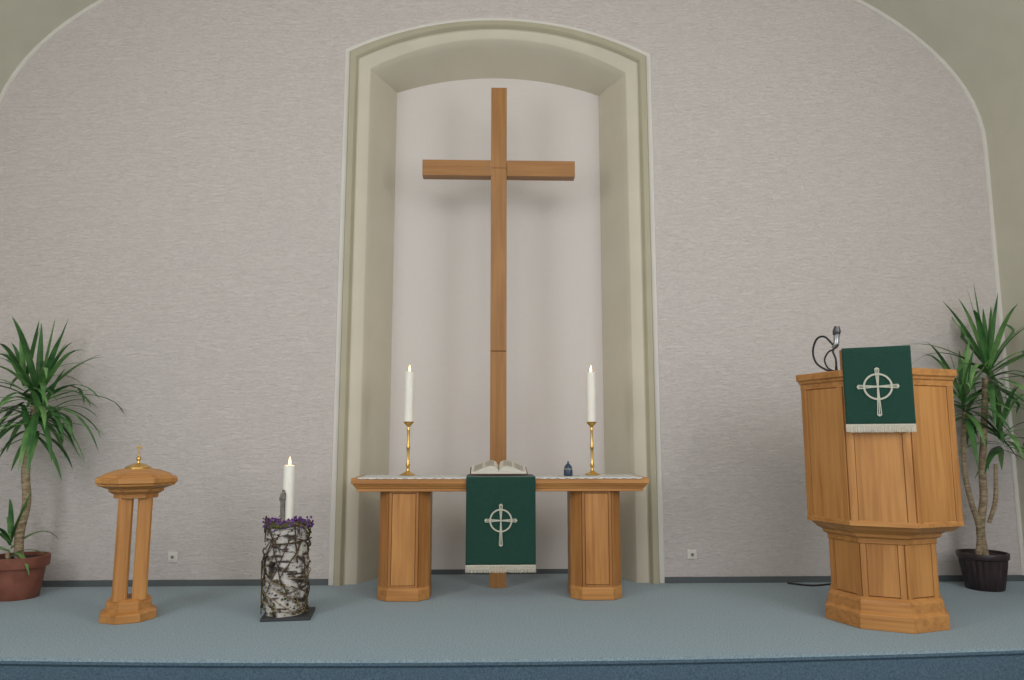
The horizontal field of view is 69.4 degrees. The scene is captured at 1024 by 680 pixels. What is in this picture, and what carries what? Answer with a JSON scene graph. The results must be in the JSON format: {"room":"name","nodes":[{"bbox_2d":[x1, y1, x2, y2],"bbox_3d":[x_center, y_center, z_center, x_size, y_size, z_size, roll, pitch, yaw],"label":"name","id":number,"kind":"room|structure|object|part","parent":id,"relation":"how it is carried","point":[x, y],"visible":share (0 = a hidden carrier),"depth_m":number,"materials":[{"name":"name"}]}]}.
{"room":"house of worship","nodes":[
{"label":"house of worship","id":0,"kind":"room"},
{"bbox_2d":[389,78,604,569],"bbox_3d":[-0.142,-0.249,7.339,2.080,4.970,0.001,0,-8,-2],"label":"wall","id":1,"kind":"structure","parent":0,"point":[442,259],"depth_m":7.36,"materials":[{"name":"paint"}]},
{"bbox_2d":[431,569,567,573],"bbox_3d":[-0.142,2.193,7.000,2.080,0.045,0.016,0,-8,-2],"label":"baseboard","id":2,"kind":"structure","parent":1,"relation":"attached to","point":[440,571],"depth_m":7.00,"materials":[{"name":"grey"}]},
{"bbox_2d":[0,0,1020,580],"bbox_3d":[-0.127,-1.020,6.939,9.500,6.390,0.001,0,-8,-2],"label":"wall","id":3,"kind":"structure","parent":0,"point":[170,170],"depth_m":6.91,"materials":[{"name":"paint"}]},
{"bbox_2d":[168,552,177,561],"bbox_3d":[-2.955,1.891,6.444,0.084,0.084,0.022,0,-8,-2],"label":"wall outlet","id":4,"kind":"object","parent":3,"relation":"attached to","point":[172,556],"visible":1,"depth_m":6.44,"materials":[{"name":"plastic"}]},
{"bbox_3d":[-2.955,1.890,6.439,0.056,0.056,0.008,0,-8,-2],"label":"frame","id":5,"kind":"part","parent":4,"relation":"part of","materials":[{"name":"plastic"}]},
{"bbox_2d":[42,579,327,586],"bbox_3d":[-3.240,2.107,6.409,3.270,0.052,0.016,0,-8,-2],"label":"baseboard","id":6,"kind":"structure","parent":3,"relation":"attached to","point":[221,582],"depth_m":6.41,"materials":[{"name":"grey"}]},
{"bbox_2d":[343,29,649,584],"bbox_3d":[-0.135,-0.409,7.108,2.700,5.226,0.500,0,-8,-2],"label":"wall niche reveal","id":7,"kind":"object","parent":3,"relation":"in","point":[384,73],"visible":0.99,"depth_m":7.11,"materials":[{"name":"beige paint"}]},
{"bbox_2d":[328,18,664,585],"bbox_3d":[-0.126,-0.480,6.845,2.860,5.296,0.040,0,-8,-2],"label":"trim","id":8,"kind":"structure","parent":3,"relation":"attached to","point":[355,54],"depth_m":6.88,"materials":[{"name":"beige paint"}]},
{"bbox_2d":[687,550,696,558],"bbox_3d":[1.603,1.910,6.587,0.084,0.084,0.022,0,-8,-2],"label":"wall outlet","id":9,"kind":"object","parent":3,"relation":"attached to","point":[691,554],"visible":1,"depth_m":6.58,"materials":[{"name":"plastic"}]},
{"bbox_3d":[1.603,1.909,6.581,0.056,0.056,0.008,0,-8,-2],"label":"frame","id":10,"kind":"part","parent":9,"relation":"part of","materials":[{"name":"plastic"}]},
{"bbox_2d":[665,575,1023,582],"bbox_3d":[2.987,2.133,6.603,3.270,0.052,0.016,0,-8,-2],"label":"baseboard","id":11,"kind":"structure","parent":3,"relation":"attached to","point":[942,578],"depth_m":6.58,"materials":[{"name":"grey"}]},
{"bbox_2d":[0,574,1023,662],"bbox_3d":[-0.099,2.037,5.646,9.500,0.014,2.783,0,-8,-2],"label":"floor","id":12,"kind":"structure","parent":0,"point":[535,618],"depth_m":5.08,"materials":[{"name":"blue carpet"}]},
{"bbox_2d":[0,551,50,601],"bbox_3d":[-3.991,1.908,5.976,0.442,0.330,0.442,0,-8,-2],"label":"pot","id":13,"kind":"object","parent":12,"relation":"on","point":[21,573],"depth_m":5.85,"materials":[{"name":"ceramic"}]},
{"bbox_2d":[0,317,125,601],"bbox_3d":[-3.942,0.914,5.999,1.300,2.307,1.024,0,-8,-2],"label":"yucca","id":14,"kind":"object","parent":12,"relation":"on","point":[22,573],"visible":1,"depth_m":6.02,"materials":[{"name":"plant"}]},
{"bbox_2d":[95,444,177,624],"bbox_3d":[-2.728,1.369,5.342,0.528,1.228,0.528,4,-9,-26],"label":"baptismal font","id":15,"kind":"object","parent":12,"relation":"on","point":[142,482],"visible":1,"depth_m":5.22,"materials":[{"name":"brown wood"}]},
{"bbox_3d":[-2.728,0.888,5.407,0.176,0.102,0.176,4,-9,-26],"label":"brass lid","id":16,"kind":"part","parent":15,"relation":"part of","materials":[{"name":"gold metal"}]},
{"bbox_2d":[260,458,314,621],"bbox_3d":[-1.627,1.430,5.409,0.407,1.122,0.374,0,-8,-2],"label":"candle stand","id":17,"kind":"object","parent":12,"relation":"on","point":[285,596],"visible":1,"depth_m":5.28,"materials":[{"name":"wood"}]},
{"bbox_2d":[283,465,295,521],"bbox_3d":[-1.645,1.139,5.447,0.084,0.432,0.084,0,-8,-2],"label":"pillar candle","id":18,"kind":"object","parent":17,"relation":"on","point":[289,470],"depth_m":5.42,"materials":[{"name":"wax"}]},
{"bbox_2d":[422,88,574,587],"bbox_3d":[-0.123,-0.114,6.694,1.409,4.530,0.123,0,-8,-2],"label":"wooden cross","id":19,"kind":"object","parent":12,"relation":"on","point":[498,169],"visible":0.98,"depth_m":6.79,"materials":[{"name":"brown wood"}]},
{"bbox_2d":[351,475,648,601],"bbox_3d":[-0.097,1.606,6.080,2.365,0.956,0.540,0,-8,-2],"label":"altar table","id":20,"kind":"object","parent":12,"relation":"on","point":[593,505],"visible":0.99,"depth_m":5.89,"materials":[{"name":"brown wood"}]},
{"bbox_3d":[-0.867,1.606,6.055,0.405,0.750,0.400,0,-8,-2],"label":"leg frame","id":21,"kind":"part","parent":20,"relation":"part of","materials":[{"name":"brown wood"}]},
{"bbox_2d":[357,475,466,478],"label":"table runner","id":22,"kind":"object","parent":20,"relation":"on","point":[367,476],"depth_m":6.04,"materials":[{"name":"white fabric"}]},
{"bbox_2d":[400,366,414,474],"bbox_3d":[-0.879,0.677,6.302,0.128,0.933,0.128,0,-8,-2],"label":"brass candlestick","id":23,"kind":"object","parent":22,"relation":"on","point":[409,375],"visible":1,"depth_m":6.29,"materials":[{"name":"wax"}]},
{"bbox_2d":[404,371,413,421],"bbox_3d":[-0.879,0.483,6.328,0.083,0.430,0.083,0,-8,-2],"label":"pillar candle","id":24,"kind":"object","parent":23,"relation":"on","point":[409,375],"depth_m":6.30,"materials":[{"name":"wax"}]},
{"bbox_2d":[465,474,535,572],"bbox_3d":[-0.095,1.476,6.022,0.549,0.736,0.468,0,-8,-2],"label":"altar cloth","id":25,"kind":"object","parent":22,"relation":"on","point":[500,509],"visible":0.91,"depth_m":5.80,"materials":[{"name":"green fabric"}]},
{"bbox_2d":[470,460,527,474],"bbox_3d":[-0.112,1.064,6.171,0.475,0.117,0.316,0,-8,-2],"label":"open bible","id":26,"kind":"object","parent":25,"relation":"on","point":[490,467],"visible":1,"depth_m":6.02,"materials":[{"name":"white paper"}]},
{"bbox_2d":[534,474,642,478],"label":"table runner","id":27,"kind":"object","parent":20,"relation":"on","point":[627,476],"depth_m":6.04,"materials":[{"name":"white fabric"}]},
{"bbox_2d":[564,461,572,475],"bbox_3d":[0.465,1.064,6.130,0.080,0.120,0.080,0,-8,-2],"label":"bottle","id":28,"kind":"object","parent":27,"relation":"on","point":[568,471],"visible":1,"depth_m":6.10,"materials":[{"name":"blue glass"}]},
{"bbox_2d":[585,366,599,474],"bbox_3d":[0.682,0.683,6.350,0.128,0.933,0.128,0,-8,-2],"label":"brass candlestick","id":29,"kind":"object","parent":27,"relation":"on","point":[590,376],"visible":1,"depth_m":6.33,"materials":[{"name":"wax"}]},
{"bbox_2d":[586,372,595,421],"bbox_3d":[0.682,0.490,6.376,0.083,0.430,0.083,0,-8,-2],"label":"pillar candle","id":30,"kind":"object","parent":29,"relation":"on","point":[590,376],"depth_m":6.34,"materials":[{"name":"wax"}]},
{"bbox_3d":[0.673,1.612,6.103,0.405,0.750,0.400,0,-8,-2],"label":"leg frame","id":31,"kind":"part","parent":20,"relation":"part of","materials":[{"name":"brown wood"}]},
{"bbox_2d":[787,582,830,585],"bbox_3d":[2.829,2.102,6.241,0.358,0.016,0.920,5,-9,-35],"label":"cable","id":32,"kind":"object","parent":12,"relation":"on","point":[787,582],"visible":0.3,"depth_m":6.43,"materials":[{"name":"black plastic"}]},
{"bbox_2d":[796,350,963,633],"bbox_3d":[2.602,1.028,5.232,1.032,1.874,0.758,-4,-8,25],"label":"pulpit","id":33,"kind":"object","parent":12,"relation":"on","point":[883,501],"visible":0.98,"depth_m":4.98,"materials":[{"name":"brown wood"}]},
{"bbox_2d":[812,326,840,370],"bbox_3d":[2.280,0.073,5.358,0.203,0.338,0.102,-4,-8,25],"label":"microphone","id":34,"kind":"object","parent":33,"relation":"on","point":[836,330],"visible":0.86,"depth_m":5.33,"materials":[{"name":"black plastic"}]},
{"bbox_2d":[833,326,840,334],"bbox_3d":[2.337,-0.065,5.324,0.056,0.074,0.056,-4,-8,25],"label":"grille","id":35,"kind":"object","parent":34,"relation":"attached to","point":[836,330],"depth_m":5.30,"materials":[{"name":"silver metal"}]},
{"bbox_3d":[2.602,0.298,5.330,1.032,0.117,0.758,-4,-8,25],"label":"cornice","id":36,"kind":"part","parent":33,"relation":"part of","materials":[{"name":"brown wood"}]},
{"bbox_2d":[841,345,916,432],"bbox_3d":[2.533,0.351,5.128,0.418,0.580,0.402,-4,-8,25],"label":"cloth","id":37,"kind":"object","parent":33,"relation":"on","point":[878,381],"visible":1,"depth_m":4.95,"materials":[{"name":"green fabric"}]},
{"bbox_3d":[2.600,1.365,5.225,0.828,0.105,0.623,-4,-8,25],"label":"neck moulding","id":38,"kind":"part","parent":33,"relation":"part of","materials":[{"name":"brown wood"}]},
{"bbox_3d":[2.602,1.278,5.198,0.976,0.079,0.702,-4,-8,25],"label":"moulding","id":39,"kind":"part","parent":33,"relation":"part of","materials":[{"name":"brown wood"}]},
{"bbox_2d":[902,287,1023,591],"bbox_3d":[4.006,0.768,6.267,1.164,2.666,1.031,0,-8,-2],"label":"yucca","id":40,"kind":"object","parent":12,"relation":"on","point":[982,569],"visible":0.92,"depth_m":6.40,"materials":[{"name":"plant"}]},
{"bbox_2d":[956,549,1009,591],"bbox_3d":[4.032,1.968,6.323,0.396,0.305,0.396,0,-8,-2],"label":"pot","id":41,"kind":"object","parent":12,"relation":"on","point":[986,570],"depth_m":6.20,"materials":[{"name":"black plastic"}]},
{"bbox_2d":[0,0,1023,144],"bbox_3d":[0.018,-3.665,2.636,9.500,2.300,9.240,0,-8,-2],"label":"ceiling","id":42,"kind":"structure","parent":0,"point":[982,41],"depth_m":6.89,"materials":[{"name":"paint"}]},
{"bbox_2d":[0,650,1023,679],"bbox_3d":[-0.061,2.051,4.404,9.500,0.346,0.328,0,-8,-2],"label":"step","id":43,"kind":"structure","parent":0,"point":[994,665],"depth_m":4.29,"materials":[{"name":"carpet"}]},
{"bbox_2d":[988,124,1023,544],"bbox_3d":[4.826,-0.280,2.331,0.120,4.490,9.240,0,-8,-2],"label":"wall","id":44,"kind":"structure","parent":0,"point":[1006,154],"depth_m":6.84,"materials":[{"name":"paint"}]},
{"bbox_2d":[0,0,1023,574],"bbox_3d":[-0.127,-1.021,6.931,9.500,6.390,0.014,0,-8,-2],"label":"trim","id":45,"kind":"structure","parent":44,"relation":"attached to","point":[53,33],"depth_m":7.05,"materials":[{"name":"white paint"}]}
]}

